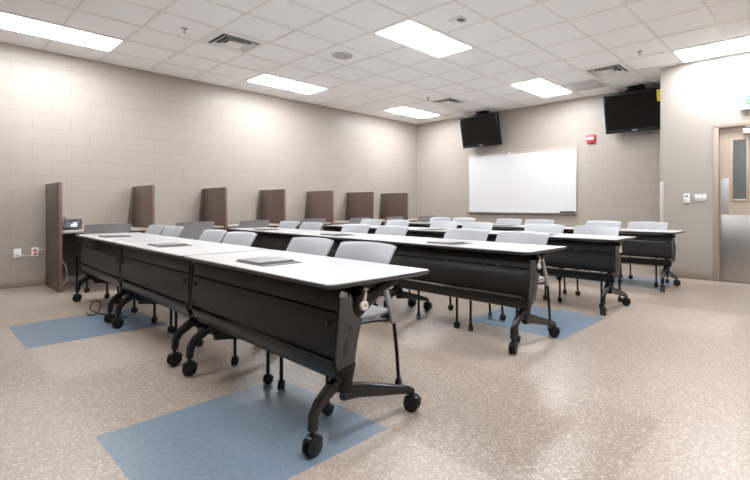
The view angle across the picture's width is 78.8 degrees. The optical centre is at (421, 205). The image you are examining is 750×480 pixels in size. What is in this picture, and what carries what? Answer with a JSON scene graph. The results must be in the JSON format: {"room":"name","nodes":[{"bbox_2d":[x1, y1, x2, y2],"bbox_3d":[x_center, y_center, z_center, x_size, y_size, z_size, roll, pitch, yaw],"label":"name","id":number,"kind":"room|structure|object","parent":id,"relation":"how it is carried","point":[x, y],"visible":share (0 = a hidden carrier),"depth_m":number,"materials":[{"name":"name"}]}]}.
{"room":"classroom","nodes":[
{"label":"classroom","id":0,"kind":"room"},
{"bbox_2d":[0,42,416,279],"bbox_3d":[-3.595,-0.501,7.529,0.150,3.063,10.550,0,0,42],"label":"wall","id":1,"kind":"structure","parent":0,"point":[101,130],"depth_m":6.96,"materials":[{"name":"beige paint"}]},
{"bbox_2d":[14,249,20,257],"bbox_3d":[-5.095,0.600,5.719,0.022,0.116,0.072,0,0,42],"label":"wall outlet","id":2,"kind":"object","parent":1,"relation":"attached to","point":[17,252],"visible":1,"depth_m":5.72,"materials":[{"name":"white plastic"}]},
{"bbox_2d":[31,247,38,256],"bbox_3d":[-4.985,0.595,5.848,0.013,0.116,0.072,0,0,42],"label":"wall outlet","id":3,"kind":"object","parent":1,"relation":"attached to","point":[33,250],"visible":1,"depth_m":5.84,"materials":[{"name":"white plastic"}]},
{"bbox_2d":[0,263,194,288],"bbox_3d":[-3.534,0.973,7.475,0.012,0.115,10.250,0,0,42],"label":"baseboard","id":4,"kind":"structure","parent":1,"relation":"attached to","point":[40,280],"depth_m":5.82,"materials":[{"name":"brown plastic"}]},
{"bbox_2d":[62,227,146,271],"bbox_3d":[-4.275,0.588,6.043,0.787,0.564,0.960,0,0,42],"label":"desk","id":5,"kind":"object","parent":1,"relation":"attached to","point":[71,247],"visible":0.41,"depth_m":6.03,"materials":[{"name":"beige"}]},
{"bbox_2d":[62,260,67,284],"bbox_3d":[-4.644,0.700,5.843,0.139,0.661,0.243,0,0,-39],"label":"cable","id":6,"kind":"object","parent":5,"relation":"hanging from","point":[62,260],"visible":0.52,"depth_m":5.91,"materials":[{"name":"white plastic"}]},
{"bbox_2d":[62,217,81,229],"bbox_3d":[-4.485,0.223,5.786,0.207,0.165,0.231,0,0,-20],"label":"desk telephone","id":7,"kind":"object","parent":5,"relation":"on","point":[68,224],"visible":0.94,"depth_m":5.76,"materials":[{"name":"grey plastic"}]},
{"bbox_2d":[160,225,223,239],"bbox_3d":[-3.612,0.588,6.787,0.787,0.564,0.960,0,0,42],"label":"desk","id":8,"kind":"object","parent":1,"relation":"attached to","point":[214,226],"visible":0.13,"depth_m":6.86,"materials":[{"name":"beige"}]},
{"bbox_2d":[227,223,278,239],"bbox_3d":[-2.949,0.588,7.530,0.787,0.564,0.960,0,0,42],"label":"desk","id":9,"kind":"object","parent":1,"relation":"attached to","point":[229,226],"visible":0.12,"depth_m":7.49,"materials":[{"name":"beige"}]},
{"bbox_2d":[334,220,348,224],"bbox_3d":[-1.623,0.588,9.016,0.787,0.564,0.960,0,0,42],"label":"desk","id":10,"kind":"object","parent":1,"relation":"attached to","point":[338,222],"visible":0.14,"depth_m":8.85,"materials":[{"name":"beige laminate"}]},
{"bbox_2d":[408,218,417,221],"bbox_3d":[-0.233,0.588,10.574,0.787,0.564,1.153,0,0,42],"label":"desk","id":11,"kind":"object","parent":1,"relation":"attached to","point":[410,219],"visible":0.1,"depth_m":10.54,"materials":[{"name":"beige laminate"}]},
{"bbox_2d":[0,263,749,479],"bbox_3d":[0.674,1.080,4.525,10.520,0.100,11.750,0,0,42],"label":"floor","id":12,"kind":"structure","parent":0,"point":[656,386],"depth_m":2.46,"materials":[{"name":"beige tile"}]},
{"bbox_2d":[46,182,61,292],"bbox_3d":[-4.595,0.374,5.661,0.820,1.311,0.033,0,0,42],"label":"partition","id":13,"kind":"object","parent":12,"relation":"on","point":[53,190],"depth_m":5.54,"materials":[{"name":"brown wood"}]},
{"bbox_2d":[75,223,131,292],"bbox_3d":[-4.007,0.624,5.719,0.531,0.812,0.520,0,0,40],"label":"chair","id":14,"kind":"object","parent":12,"relation":"on","point":[115,227],"visible":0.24,"depth_m":5.58,"materials":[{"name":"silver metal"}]},
{"bbox_2d":[86,301,126,317],"bbox_3d":[-2.990,0.979,4.257,0.561,0.103,0.143,0,0,32],"label":"cable","id":15,"kind":"object","parent":12,"relation":"on","point":[93,301],"visible":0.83,"depth_m":4.31,"materials":[{"name":"black plastic"}]},
{"bbox_2d":[72,232,186,322],"bbox_3d":[-3.032,0.666,4.643,1.542,0.728,0.654,0,0,43],"label":"folding table","id":16,"kind":"object","parent":12,"relation":"on","point":[101,266],"visible":0.62,"depth_m":4.40,"materials":[{"name":"black"}]},
{"bbox_2d":[78,239,123,253],"bbox_3d":[-3.125,0.390,4.376,1.578,0.066,0.038,0,0,43],"label":"cable bundle","id":17,"kind":"object","parent":16,"relation":"hanging from","point":[90,244],"visible":1,"depth_m":4.26,"materials":[{"name":"black"}]},
{"bbox_2d":[104,225,164,304],"bbox_3d":[-3.173,0.624,5.065,0.520,0.812,0.531,0,0,43],"label":"chair","id":18,"kind":"object","parent":12,"relation":"on","point":[152,229],"visible":0.23,"depth_m":5.16,"materials":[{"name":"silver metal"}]},
{"bbox_2d":[127,185,154,227],"bbox_3d":[-3.959,0.374,6.373,0.820,1.311,0.116,0,0,42],"label":"partition","id":19,"kind":"object","parent":12,"relation":"on","point":[141,214],"depth_m":6.38,"materials":[{"name":"brown wood"}]},
{"bbox_2d":[118,226,183,312],"bbox_3d":[-2.769,0.624,4.692,0.520,0.812,0.531,0,0,43],"label":"chair","id":20,"kind":"object","parent":12,"relation":"on","point":[173,231],"visible":0.18,"depth_m":4.82,"materials":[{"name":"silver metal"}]},
{"bbox_2d":[151,229,226,332],"bbox_3d":[-2.027,0.624,4.006,0.520,0.812,0.531,0,0,44],"label":"chair","id":21,"kind":"object","parent":12,"relation":"on","point":[212,235],"visible":0.33,"depth_m":4.08,"materials":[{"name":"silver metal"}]},
{"bbox_2d":[112,239,269,365],"bbox_3d":[-1.887,0.666,3.584,1.542,0.728,0.654,0,0,43],"label":"folding table","id":22,"kind":"object","parent":12,"relation":"on","point":[157,271],"visible":0.72,"depth_m":3.31,"materials":[{"name":"black"}]},
{"bbox_2d":[167,350,182,356],"bbox_3d":[-1.596,0.945,2.934,0.040,0.070,0.085,0,0,29],"label":"hood","id":23,"kind":"object","parent":22,"relation":"attached to","point":[173,354],"depth_m":2.92,"materials":[{"name":"black plastic"}]},
{"bbox_2d":[175,222,213,238],"bbox_3d":[-3.268,0.624,6.427,0.520,0.812,0.531,0,0,-43],"label":"chair","id":24,"kind":"object","parent":12,"relation":"on","point":[192,230],"visible":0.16,"depth_m":6.28,"materials":[{"name":"grey plastic"}]},
{"bbox_2d":[198,187,226,242],"bbox_3d":[-3.296,0.374,7.116,0.820,1.311,0.116,0,0,42],"label":"partition","id":25,"kind":"object","parent":12,"relation":"on","point":[213,204],"depth_m":7.11,"materials":[{"name":"brown wood"}]},
{"bbox_2d":[172,231,256,346],"bbox_3d":[-1.638,0.624,3.647,0.520,0.812,0.531,0,0,42],"label":"chair","id":26,"kind":"object","parent":12,"relation":"on","point":[242,238],"visible":0.18,"depth_m":3.77,"materials":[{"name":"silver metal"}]},
{"bbox_2d":[238,220,269,227],"bbox_3d":[-2.729,0.624,7.152,0.531,0.812,0.520,0,0,40],"label":"chair","id":27,"kind":"object","parent":12,"relation":"on","point":[247,223],"visible":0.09,"depth_m":6.99,"materials":[{"name":"grey plastic"}]},
{"bbox_2d":[256,189,285,242],"bbox_3d":[-2.633,0.374,7.859,0.820,1.311,0.116,0,0,42],"label":"partition","id":28,"kind":"object","parent":12,"relation":"on","point":[271,203],"depth_m":7.85,"materials":[{"name":"brown wood"}]},
{"bbox_2d":[228,227,324,250],"bbox_3d":[-1.929,0.666,5.939,1.542,0.728,0.655,0,0,43],"label":"folding table","id":29,"kind":"object","parent":12,"relation":"on","point":[269,234],"visible":0.21,"depth_m":5.60,"materials":[{"name":"black"}]},
{"bbox_2d":[231,237,333,384],"bbox_3d":[-0.885,0.624,2.951,0.520,0.812,0.531,0,0,44],"label":"chair","id":30,"kind":"object","parent":12,"relation":"on","point":[306,245],"visible":0.35,"depth_m":3.02,"materials":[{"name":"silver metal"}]},
{"bbox_2d":[277,221,298,228],"bbox_3d":[-2.020,0.624,6.312,0.520,0.812,0.531,0,0,45],"label":"chair","id":31,"kind":"object","parent":12,"relation":"on","point":[283,224],"visible":0.09,"depth_m":6.48,"materials":[{"name":"white plastic"}]},
{"bbox_2d":[182,250,428,457],"bbox_3d":[-0.741,0.666,2.526,1.542,0.728,0.654,0,0,43],"label":"folding table","id":32,"kind":"object","parent":12,"relation":"on","point":[285,304],"visible":0.99,"depth_m":2.16,"materials":[{"name":"grey laminate"}]},
{"bbox_2d":[182,358,197,366],"bbox_3d":[-1.412,0.945,2.764,0.085,0.070,0.040,0,0,-33],"label":"hood","id":33,"kind":"object","parent":32,"relation":"attached to","point":[189,363],"depth_m":2.75,"materials":[{"name":"black plastic"}]},
{"bbox_2d":[303,432,322,444],"bbox_3d":[-0.450,0.945,1.875,0.040,0.070,0.085,0,0,29],"label":"hood","id":34,"kind":"object","parent":32,"relation":"attached to","point":[312,438],"depth_m":1.86,"materials":[{"name":"black plastic"}]},
{"bbox_2d":[337,288,364,304],"bbox_3d":[-0.832,0.385,2.427,1.492,0.090,0.115,0,0,43],"label":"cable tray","id":35,"kind":"object","parent":32,"relation":"on","point":[355,293],"depth_m":1.97,"materials":[{"name":"black metal"}]},
{"bbox_2d":[404,392,420,402],"bbox_3d":[-0.047,0.950,2.281,0.085,0.060,0.040,0,0,23],"label":"hood","id":36,"kind":"object","parent":32,"relation":"attached to","point":[412,397],"depth_m":2.26,"materials":[{"name":"black plastic"}]},
{"bbox_2d":[299,222,323,229],"bbox_3d":[-1.597,0.624,5.916,0.520,0.812,0.531,0,0,45],"label":"chair","id":37,"kind":"object","parent":12,"relation":"on","point":[305,225],"visible":0.06,"depth_m":6.08,"materials":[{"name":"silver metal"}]},
{"bbox_2d":[299,218,325,230],"bbox_3d":[-2.002,0.624,7.951,0.531,0.812,0.520,0,0,45],"label":"chair","id":38,"kind":"object","parent":12,"relation":"on","point":[320,220],"visible":0.08,"depth_m":7.80,"materials":[{"name":"grey plastic"}]},
{"bbox_2d":[305,191,333,230],"bbox_3d":[-1.970,0.374,8.602,0.820,1.311,0.116,0,0,42],"label":"partition","id":39,"kind":"object","parent":12,"relation":"on","point":[319,204],"depth_m":8.59,"materials":[{"name":"brown wood"}]},
{"bbox_2d":[277,241,401,415],"bbox_3d":[-0.463,0.624,2.561,0.520,0.812,0.531,0,0,43],"label":"chair","id":40,"kind":"object","parent":12,"relation":"on","point":[376,252],"visible":0.44,"depth_m":2.56,"materials":[{"name":"grey plastic"}]},
{"bbox_2d":[322,224,381,233],"bbox_3d":[-0.875,0.666,7.047,1.542,0.728,0.654,0,0,43],"label":"folding table","id":41,"kind":"object","parent":12,"relation":"on","point":[337,228],"visible":0.05,"depth_m":7.17,"materials":[{"name":"black"}]},
{"bbox_2d":[288,231,417,306],"bbox_3d":[-0.790,0.666,4.873,1.542,0.728,0.654,0,0,43],"label":"folding table","id":42,"kind":"object","parent":12,"relation":"on","point":[337,237],"visible":0.2,"depth_m":4.66,"materials":[{"name":"black"}]},
{"bbox_2d":[341,224,370,232],"bbox_3d":[-0.911,0.624,5.273,0.520,0.812,0.531,0,0,43],"label":"chair","id":43,"kind":"object","parent":12,"relation":"on","point":[353,228],"visible":0.08,"depth_m":5.43,"materials":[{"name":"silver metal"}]},
{"bbox_2d":[345,192,373,219],"bbox_3d":[-1.307,0.374,9.345,0.820,1.311,0.116,0,0,42],"label":"partition","id":44,"kind":"object","parent":12,"relation":"on","point":[358,204],"depth_m":9.36,"materials":[{"name":"brown wood"}]},
{"bbox_2d":[348,217,370,223],"bbox_3d":[-1.301,0.624,8.692,0.531,0.812,0.520,0,0,42],"label":"chair","id":45,"kind":"object","parent":12,"relation":"on","point":[352,220],"visible":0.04,"depth_m":8.48,"materials":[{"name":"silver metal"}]},
{"bbox_2d":[360,219,382,229],"bbox_3d":[-0.960,0.624,7.411,0.520,0.812,0.531,0,0,41],"label":"chair","id":46,"kind":"object","parent":12,"relation":"on","point":[363,221],"visible":0.08,"depth_m":7.57,"materials":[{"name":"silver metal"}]},
{"bbox_2d":[348,225,410,305],"bbox_3d":[-0.458,0.624,4.849,0.520,0.812,0.531,0,0,45],"label":"chair","id":47,"kind":"object","parent":12,"relation":"on","point":[386,229],"visible":0.15,"depth_m":4.99,"materials":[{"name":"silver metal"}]},
{"bbox_2d":[384,217,402,224],"bbox_3d":[-0.695,0.624,9.371,0.531,0.812,0.520,0,0,40],"label":"chair","id":48,"kind":"object","parent":12,"relation":"on","point":[387,218],"visible":0.09,"depth_m":9.17,"materials":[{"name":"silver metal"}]},
{"bbox_2d":[380,193,407,222],"bbox_3d":[-0.644,0.374,10.089,0.820,1.311,0.116,0,0,42],"label":"partition","id":49,"kind":"object","parent":12,"relation":"on","point":[392,204],"depth_m":10.09,"materials":[{"name":"brown wood"}]},
{"bbox_2d":[386,220,409,226],"bbox_3d":[-0.497,0.624,6.983,0.520,0.812,0.531,0,0,42],"label":"chair","id":50,"kind":"object","parent":12,"relation":"on","point":[389,222],"visible":0.09,"depth_m":7.13,"materials":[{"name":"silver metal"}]},
{"bbox_2d":[417,216,434,225],"bbox_3d":[-0.029,0.624,10.117,0.531,0.812,0.520,0,0,44],"label":"chair","id":51,"kind":"object","parent":12,"relation":"on","point":[421,218],"visible":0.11,"depth_m":9.92,"materials":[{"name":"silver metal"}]},
{"bbox_2d":[407,222,462,232],"bbox_3d":[0.277,0.666,8.172,1.542,0.728,0.654,0,0,43],"label":"folding table","id":52,"kind":"object","parent":12,"relation":"on","point":[411,224],"visible":0.08,"depth_m":8.12,"materials":[{"name":"black"}]},
{"bbox_2d":[429,217,450,225],"bbox_3d":[0.225,0.624,8.559,0.520,0.812,0.531,0,0,43],"label":"chair","id":53,"kind":"object","parent":12,"relation":"on","point":[432,218],"visible":0.06,"depth_m":8.74,"materials":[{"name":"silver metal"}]},
{"bbox_2d":[430,221,458,233],"bbox_3d":[0.194,0.624,6.345,0.520,0.812,0.531,0,0,44],"label":"chair","id":54,"kind":"object","parent":12,"relation":"on","point":[435,224],"visible":0.09,"depth_m":6.50,"materials":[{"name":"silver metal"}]},
{"bbox_2d":[395,227,498,263],"bbox_3d":[0.271,0.666,5.988,1.542,0.728,0.654,0,0,43],"label":"folding table","id":55,"kind":"object","parent":12,"relation":"on","point":[413,231],"visible":0.09,"depth_m":5.90,"materials":[{"name":"black"}]},
{"bbox_2d":[417,229,491,328],"bbox_3d":[0.294,0.624,4.144,0.520,0.812,0.531,0,0,43],"label":"chair","id":56,"kind":"object","parent":12,"relation":"on","point":[462,234],"visible":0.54,"depth_m":4.23,"materials":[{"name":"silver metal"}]},
{"bbox_2d":[452,218,475,226],"bbox_3d":[0.645,0.624,8.173,0.520,0.812,0.531,0,0,41],"label":"chair","id":57,"kind":"object","parent":12,"relation":"on","point":[460,220],"visible":0.12,"depth_m":8.34,"materials":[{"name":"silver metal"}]},
{"bbox_2d":[378,237,566,354],"bbox_3d":[0.348,0.666,3.806,1.542,0.728,0.654,0,0,43],"label":"folding table","id":58,"kind":"object","parent":12,"relation":"on","point":[503,285],"visible":0.91,"depth_m":3.47,"materials":[{"name":"black"}]},
{"bbox_2d":[509,340,517,346],"bbox_3d":[0.634,0.945,3.154,0.040,0.070,0.085,0,0,29],"label":"hood","id":59,"kind":"object","parent":58,"relation":"attached to","point":[512,343],"depth_m":3.13,"materials":[{"name":"black plastic"}]},
{"bbox_2d":[462,222,493,229],"bbox_3d":[0.620,0.624,5.951,0.520,0.812,0.531,0,0,44],"label":"chair","id":60,"kind":"object","parent":12,"relation":"on","point":[466,225],"visible":0.09,"depth_m":6.10,"materials":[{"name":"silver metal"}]},
{"bbox_2d":[495,219,521,228],"bbox_3d":[1.338,0.624,7.537,0.520,0.812,0.531,0,0,44],"label":"chair","id":61,"kind":"object","parent":12,"relation":"on","point":[498,221],"visible":0.12,"depth_m":7.68,"materials":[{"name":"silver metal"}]},
{"bbox_2d":[468,231,550,342],"bbox_3d":[0.724,0.624,3.741,0.520,0.812,0.531,0,0,45],"label":"chair","id":62,"kind":"object","parent":12,"relation":"on","point":[523,237],"visible":0.48,"depth_m":3.79,"materials":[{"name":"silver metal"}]},
{"bbox_2d":[492,224,562,276],"bbox_3d":[1.426,0.666,7.117,1.542,0.728,0.654,0,0,43],"label":"folding table","id":63,"kind":"object","parent":12,"relation":"on","point":[498,227],"visible":0.17,"depth_m":6.92,"materials":[{"name":"black"}]},
{"bbox_2d":[524,219,555,267],"bbox_3d":[1.765,0.624,7.145,0.520,0.812,0.531,0,0,41],"label":"chair","id":64,"kind":"object","parent":12,"relation":"on","point":[529,221],"visible":0.09,"depth_m":7.32,"materials":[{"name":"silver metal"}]},
{"bbox_2d":[524,224,566,299],"bbox_3d":[1.339,0.624,5.286,0.520,0.812,0.531,0,0,41],"label":"chair","id":65,"kind":"object","parent":12,"relation":"on","point":[545,228],"visible":0.35,"depth_m":5.39,"materials":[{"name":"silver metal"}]},
{"bbox_2d":[486,232,636,314],"bbox_3d":[1.417,0.666,4.929,1.542,0.728,0.654,0,0,43],"label":"folding table","id":66,"kind":"object","parent":12,"relation":"on","point":[599,260],"visible":0.58,"depth_m":4.47,"materials":[{"name":"black"}]},
{"bbox_2d":[558,225,621,307],"bbox_3d":[1.795,0.624,4.865,0.520,0.812,0.531,0,0,43],"label":"chair","id":67,"kind":"object","parent":12,"relation":"on","point":[582,229],"visible":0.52,"depth_m":4.96,"materials":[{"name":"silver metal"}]},
{"bbox_2d":[575,221,622,277],"bbox_3d":[2.509,0.624,6.462,0.520,0.812,0.531,0,0,43],"label":"chair","id":68,"kind":"object","parent":12,"relation":"on","point":[602,223],"visible":0.11,"depth_m":6.58,"materials":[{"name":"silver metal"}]},
{"bbox_2d":[556,227,685,291],"bbox_3d":[2.576,0.666,6.063,1.542,0.728,0.654,0,0,43],"label":"folding table","id":69,"kind":"object","parent":12,"relation":"on","point":[644,247],"visible":0.52,"depth_m":5.57,"materials":[{"name":"black"}]},
{"bbox_2d":[620,222,668,286],"bbox_3d":[2.951,0.624,6.057,0.520,0.812,0.531,0,0,42],"label":"chair","id":70,"kind":"object","parent":12,"relation":"on","point":[631,225],"visible":0.44,"depth_m":6.16,"materials":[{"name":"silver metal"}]},
{"bbox_2d":[0,0,749,123],"bbox_3d":[0.274,-2.089,4.077,10.520,0.112,10.550,0,0,42],"label":"ceiling","id":71,"kind":"structure","parent":0,"point":[368,15],"depth_m":5.58,"materials":[{"name":"tile"}]},
{"bbox_2d":[0,11,123,51],"bbox_3d":[-4.262,-2.021,5.310,0.586,0.016,1.196,0,0,42],"label":"recessed light","id":72,"kind":"object","parent":71,"relation":"in","point":[8,21],"visible":1,"depth_m":5.27,"materials":[{"name":"white plastic"}]},
{"bbox_2d":[200,30,267,53],"bbox_3d":[-2.336,-2.018,5.636,0.586,0.038,0.586,0,0,42],"label":"ceiling vent","id":73,"kind":"object","parent":71,"relation":"in","point":[222,39],"visible":1,"depth_m":5.61,"materials":[{"name":"white metal"}]},
{"bbox_2d":[246,73,327,93],"bbox_3d":[-2.231,-2.021,7.586,0.586,0.016,1.196,0,0,42],"label":"recessed light","id":74,"kind":"object","parent":71,"relation":"in","point":[265,79],"visible":1,"depth_m":7.53,"materials":[{"name":"white plastic"}]},
{"bbox_2d":[332,52,352,59],"bbox_3d":[-1.075,-2.018,6.132,0.276,0.026,0.276,0,0,42],"label":"ceiling speaker","id":75,"kind":"object","parent":71,"relation":"attached to","point":[338,55],"visible":1,"depth_m":6.09,"materials":[{"name":"grey"}]},
{"bbox_2d":[336,54,348,58],"bbox_3d":[-1.075,-2.015,6.132,0.180,0.005,0.179,0,0,42],"label":"speaker grille","id":76,"kind":"object","parent":75,"relation":"attached to","point":[339,56],"depth_m":6.12,"materials":[{"name":"grey"}]},
{"bbox_2d":[0,0,749,123],"bbox_3d":[0.274,-2.030,4.077,10.220,0.010,10.250,0,0,42],"label":"grid","id":77,"kind":"object","parent":71,"relation":"attached to","point":[82,2],"visible":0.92,"depth_m":5.77,"materials":[{"name":"white metal"}]},
{"bbox_2d":[384,106,438,117],"bbox_3d":[-0.201,-2.021,9.862,0.586,0.016,1.196,0,0,42],"label":"recessed light","id":78,"kind":"object","parent":71,"relation":"in","point":[403,110],"visible":1,"depth_m":9.80,"materials":[{"name":"white plastic"}]},
{"bbox_2d":[373,19,473,57],"bbox_3d":[0.045,-2.021,5.555,0.586,0.016,1.196,0,0,42],"label":"recessed light","id":79,"kind":"object","parent":71,"relation":"in","point":[411,33],"visible":1,"depth_m":5.46,"materials":[{"name":"white plastic"}]},
{"bbox_2d":[427,96,467,105],"bbox_3d":[0.507,-2.018,8.822,0.586,0.038,0.586,0,0,42],"label":"ceiling vent","id":80,"kind":"object","parent":71,"relation":"in","point":[447,101],"visible":1,"depth_m":8.79,"materials":[{"name":"white metal"}]},
{"bbox_2d":[449,16,466,23],"bbox_3d":[0.391,-2.018,4.945,0.170,0.030,0.110,0,0,42],"label":"sensor","id":81,"kind":"object","parent":71,"relation":"attached to","point":[459,19],"visible":1,"depth_m":4.92,"materials":[{"name":"white plastic"}]},
{"bbox_2d":[459,110,501,147],"bbox_3d":[1.271,-1.653,9.754,0.974,0.758,0.292,0,0,42],"label":"television","id":82,"kind":"object","parent":71,"relation":"hanging from","point":[481,129],"visible":1,"depth_m":9.68,"materials":[{"name":"black plastic"}]},
{"bbox_2d":[509,78,572,96],"bbox_3d":[2.075,-2.021,7.831,0.586,0.016,1.196,0,0,42],"label":"recessed light","id":83,"kind":"object","parent":71,"relation":"in","point":[541,87],"visible":1,"depth_m":7.75,"materials":[{"name":"white plastic"}]},
{"bbox_2d":[560,79,607,91],"bbox_3d":[2.733,-2.023,7.653,0.596,0.008,0.596,0,0,42],"label":"ceiling vent","id":84,"kind":"object","parent":71,"relation":"in","point":[593,83],"visible":1,"depth_m":7.63,"materials":[{"name":"white metal"}]},
{"bbox_2d":[582,62,633,77],"bbox_3d":[2.783,-2.018,6.791,0.586,0.038,0.586,0,0,42],"label":"ceiling vent","id":85,"kind":"object","parent":71,"relation":"in","point":[619,67],"visible":1,"depth_m":6.76,"materials":[{"name":"white metal"}]},
{"bbox_2d":[603,84,659,133],"bbox_3d":[3.599,-1.645,7.676,0.974,0.774,0.292,0,0,42],"label":"television","id":86,"kind":"object","parent":71,"relation":"hanging from","point":[637,108],"visible":0.87,"depth_m":7.64,"materials":[{"name":"black plastic"}]},
{"bbox_2d":[672,36,749,61],"bbox_3d":[3.921,-2.021,5.776,1.196,0.016,0.586,0,0,42],"label":"recessed light","id":87,"kind":"object","parent":71,"relation":"in","point":[740,44],"visible":1,"depth_m":5.85,"materials":[{"name":"white plastic"}]},
{"bbox_2d":[417,85,659,258],"bbox_3d":[2.084,-0.501,9.432,5.791,3.063,0.150,0,0,42],"label":"wall","id":88,"kind":"structure","parent":0,"point":[618,175],"depth_m":8.70,"materials":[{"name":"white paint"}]},
{"bbox_2d":[467,147,576,213],"bbox_3d":[1.970,-0.483,9.380,2.510,1.288,0.078,0,0,42],"label":"whiteboard","id":89,"kind":"object","parent":88,"relation":"attached to","point":[536,181],"visible":1,"depth_m":9.28,"materials":[{"name":"white plastic"}]},
{"bbox_2d":[467,212,576,213],"bbox_3d":[1.970,0.151,9.380,2.510,0.020,0.078,0,0,42],"label":"marker tray","id":90,"kind":"object","parent":89,"relation":"on","point":[467,212],"depth_m":9.20,"materials":[{"name":"silver metal"}]},
{"bbox_2d":[560,211,574,212],"bbox_3d":[2.776,0.125,8.654,0.290,0.044,0.046,0,0,42],"label":"eraser","id":91,"kind":"object","parent":89,"relation":"on","point":[560,211],"visible":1,"depth_m":8.63,"materials":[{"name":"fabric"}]},
{"bbox_2d":[587,134,594,143],"bbox_3d":[3.113,-1.235,8.371,0.150,0.160,0.062,0,0,42],"label":"fire alarm","id":92,"kind":"object","parent":88,"relation":"attached to","point":[590,138],"visible":1,"depth_m":8.35,"materials":[{"name":"red plastic"}]},
{"bbox_2d":[622,263,659,266],"bbox_3d":[2.034,0.973,9.368,5.778,0.115,0.012,0,0,42],"label":"baseboard","id":93,"kind":"structure","parent":88,"relation":"attached to","point":[622,263],"depth_m":7.81,"materials":[{"name":"brown plastic"}]},
{"bbox_2d":[660,52,749,270],"bbox_3d":[5.553,-0.501,5.646,4.430,3.063,1.180,0,0,42],"label":"wall","id":94,"kind":"structure","parent":0,"point":[699,95],"depth_m":6.39,"materials":[{"name":"beige paint"}]},
{"bbox_2d":[660,182,663,266],"bbox_3d":[3.535,0.272,6.682,0.051,1.254,0.051,0,0,42],"label":"guard","id":95,"kind":"object","parent":94,"relation":"attached to","point":[661,183],"visible":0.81,"depth_m":6.67,"materials":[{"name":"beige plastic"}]},
{"bbox_2d":[659,267,712,280],"bbox_3d":[3.746,0.965,6.460,0.672,0.130,0.012,0,0,42],"label":"baseboard","id":96,"kind":"structure","parent":94,"relation":"attached to","point":[680,273],"depth_m":6.40,"materials":[{"name":"brown plastic"}]},
{"bbox_2d":[684,194,689,202],"bbox_3d":[3.755,-0.105,6.439,0.072,0.130,0.031,0,0,42],"label":"thermostat","id":97,"kind":"object","parent":94,"relation":"attached to","point":[686,196],"visible":1,"depth_m":6.42,"materials":[{"name":"white plastic"}]},
{"bbox_2d":[694,194,706,201],"bbox_3d":[3.885,-0.105,6.338,0.150,0.116,0.008,0,0,42],"label":"light switch","id":98,"kind":"object","parent":94,"relation":"attached to","point":[697,197],"visible":1,"depth_m":6.33,"materials":[{"name":"white plastic"}]},
{"bbox_2d":[713,120,749,280],"bbox_3d":[4.423,-0.046,5.949,1.014,2.152,0.172,0,0,42],"label":"trim","id":99,"kind":"structure","parent":94,"relation":"attached to","point":[716,127],"depth_m":6.20,"materials":[{"name":"beige"}]},
{"bbox_2d":[719,125,749,282],"bbox_3d":[4.396,-0.017,5.918,0.882,2.078,0.099,0,0,42],"label":"door","id":100,"kind":"structure","parent":94,"relation":"in","point":[734,142],"depth_m":6.11,"materials":[{"name":"beige wood"}]},
{"bbox_2d":[740,92,749,109],"bbox_3d":[4.338,-1.373,5.899,0.330,0.215,0.060,0,0,42],"label":"exit sign","id":101,"kind":"object","parent":94,"relation":"attached to","point":[744,97],"visible":1,"depth_m":5.96,"materials":[{"name":"white plastic"}]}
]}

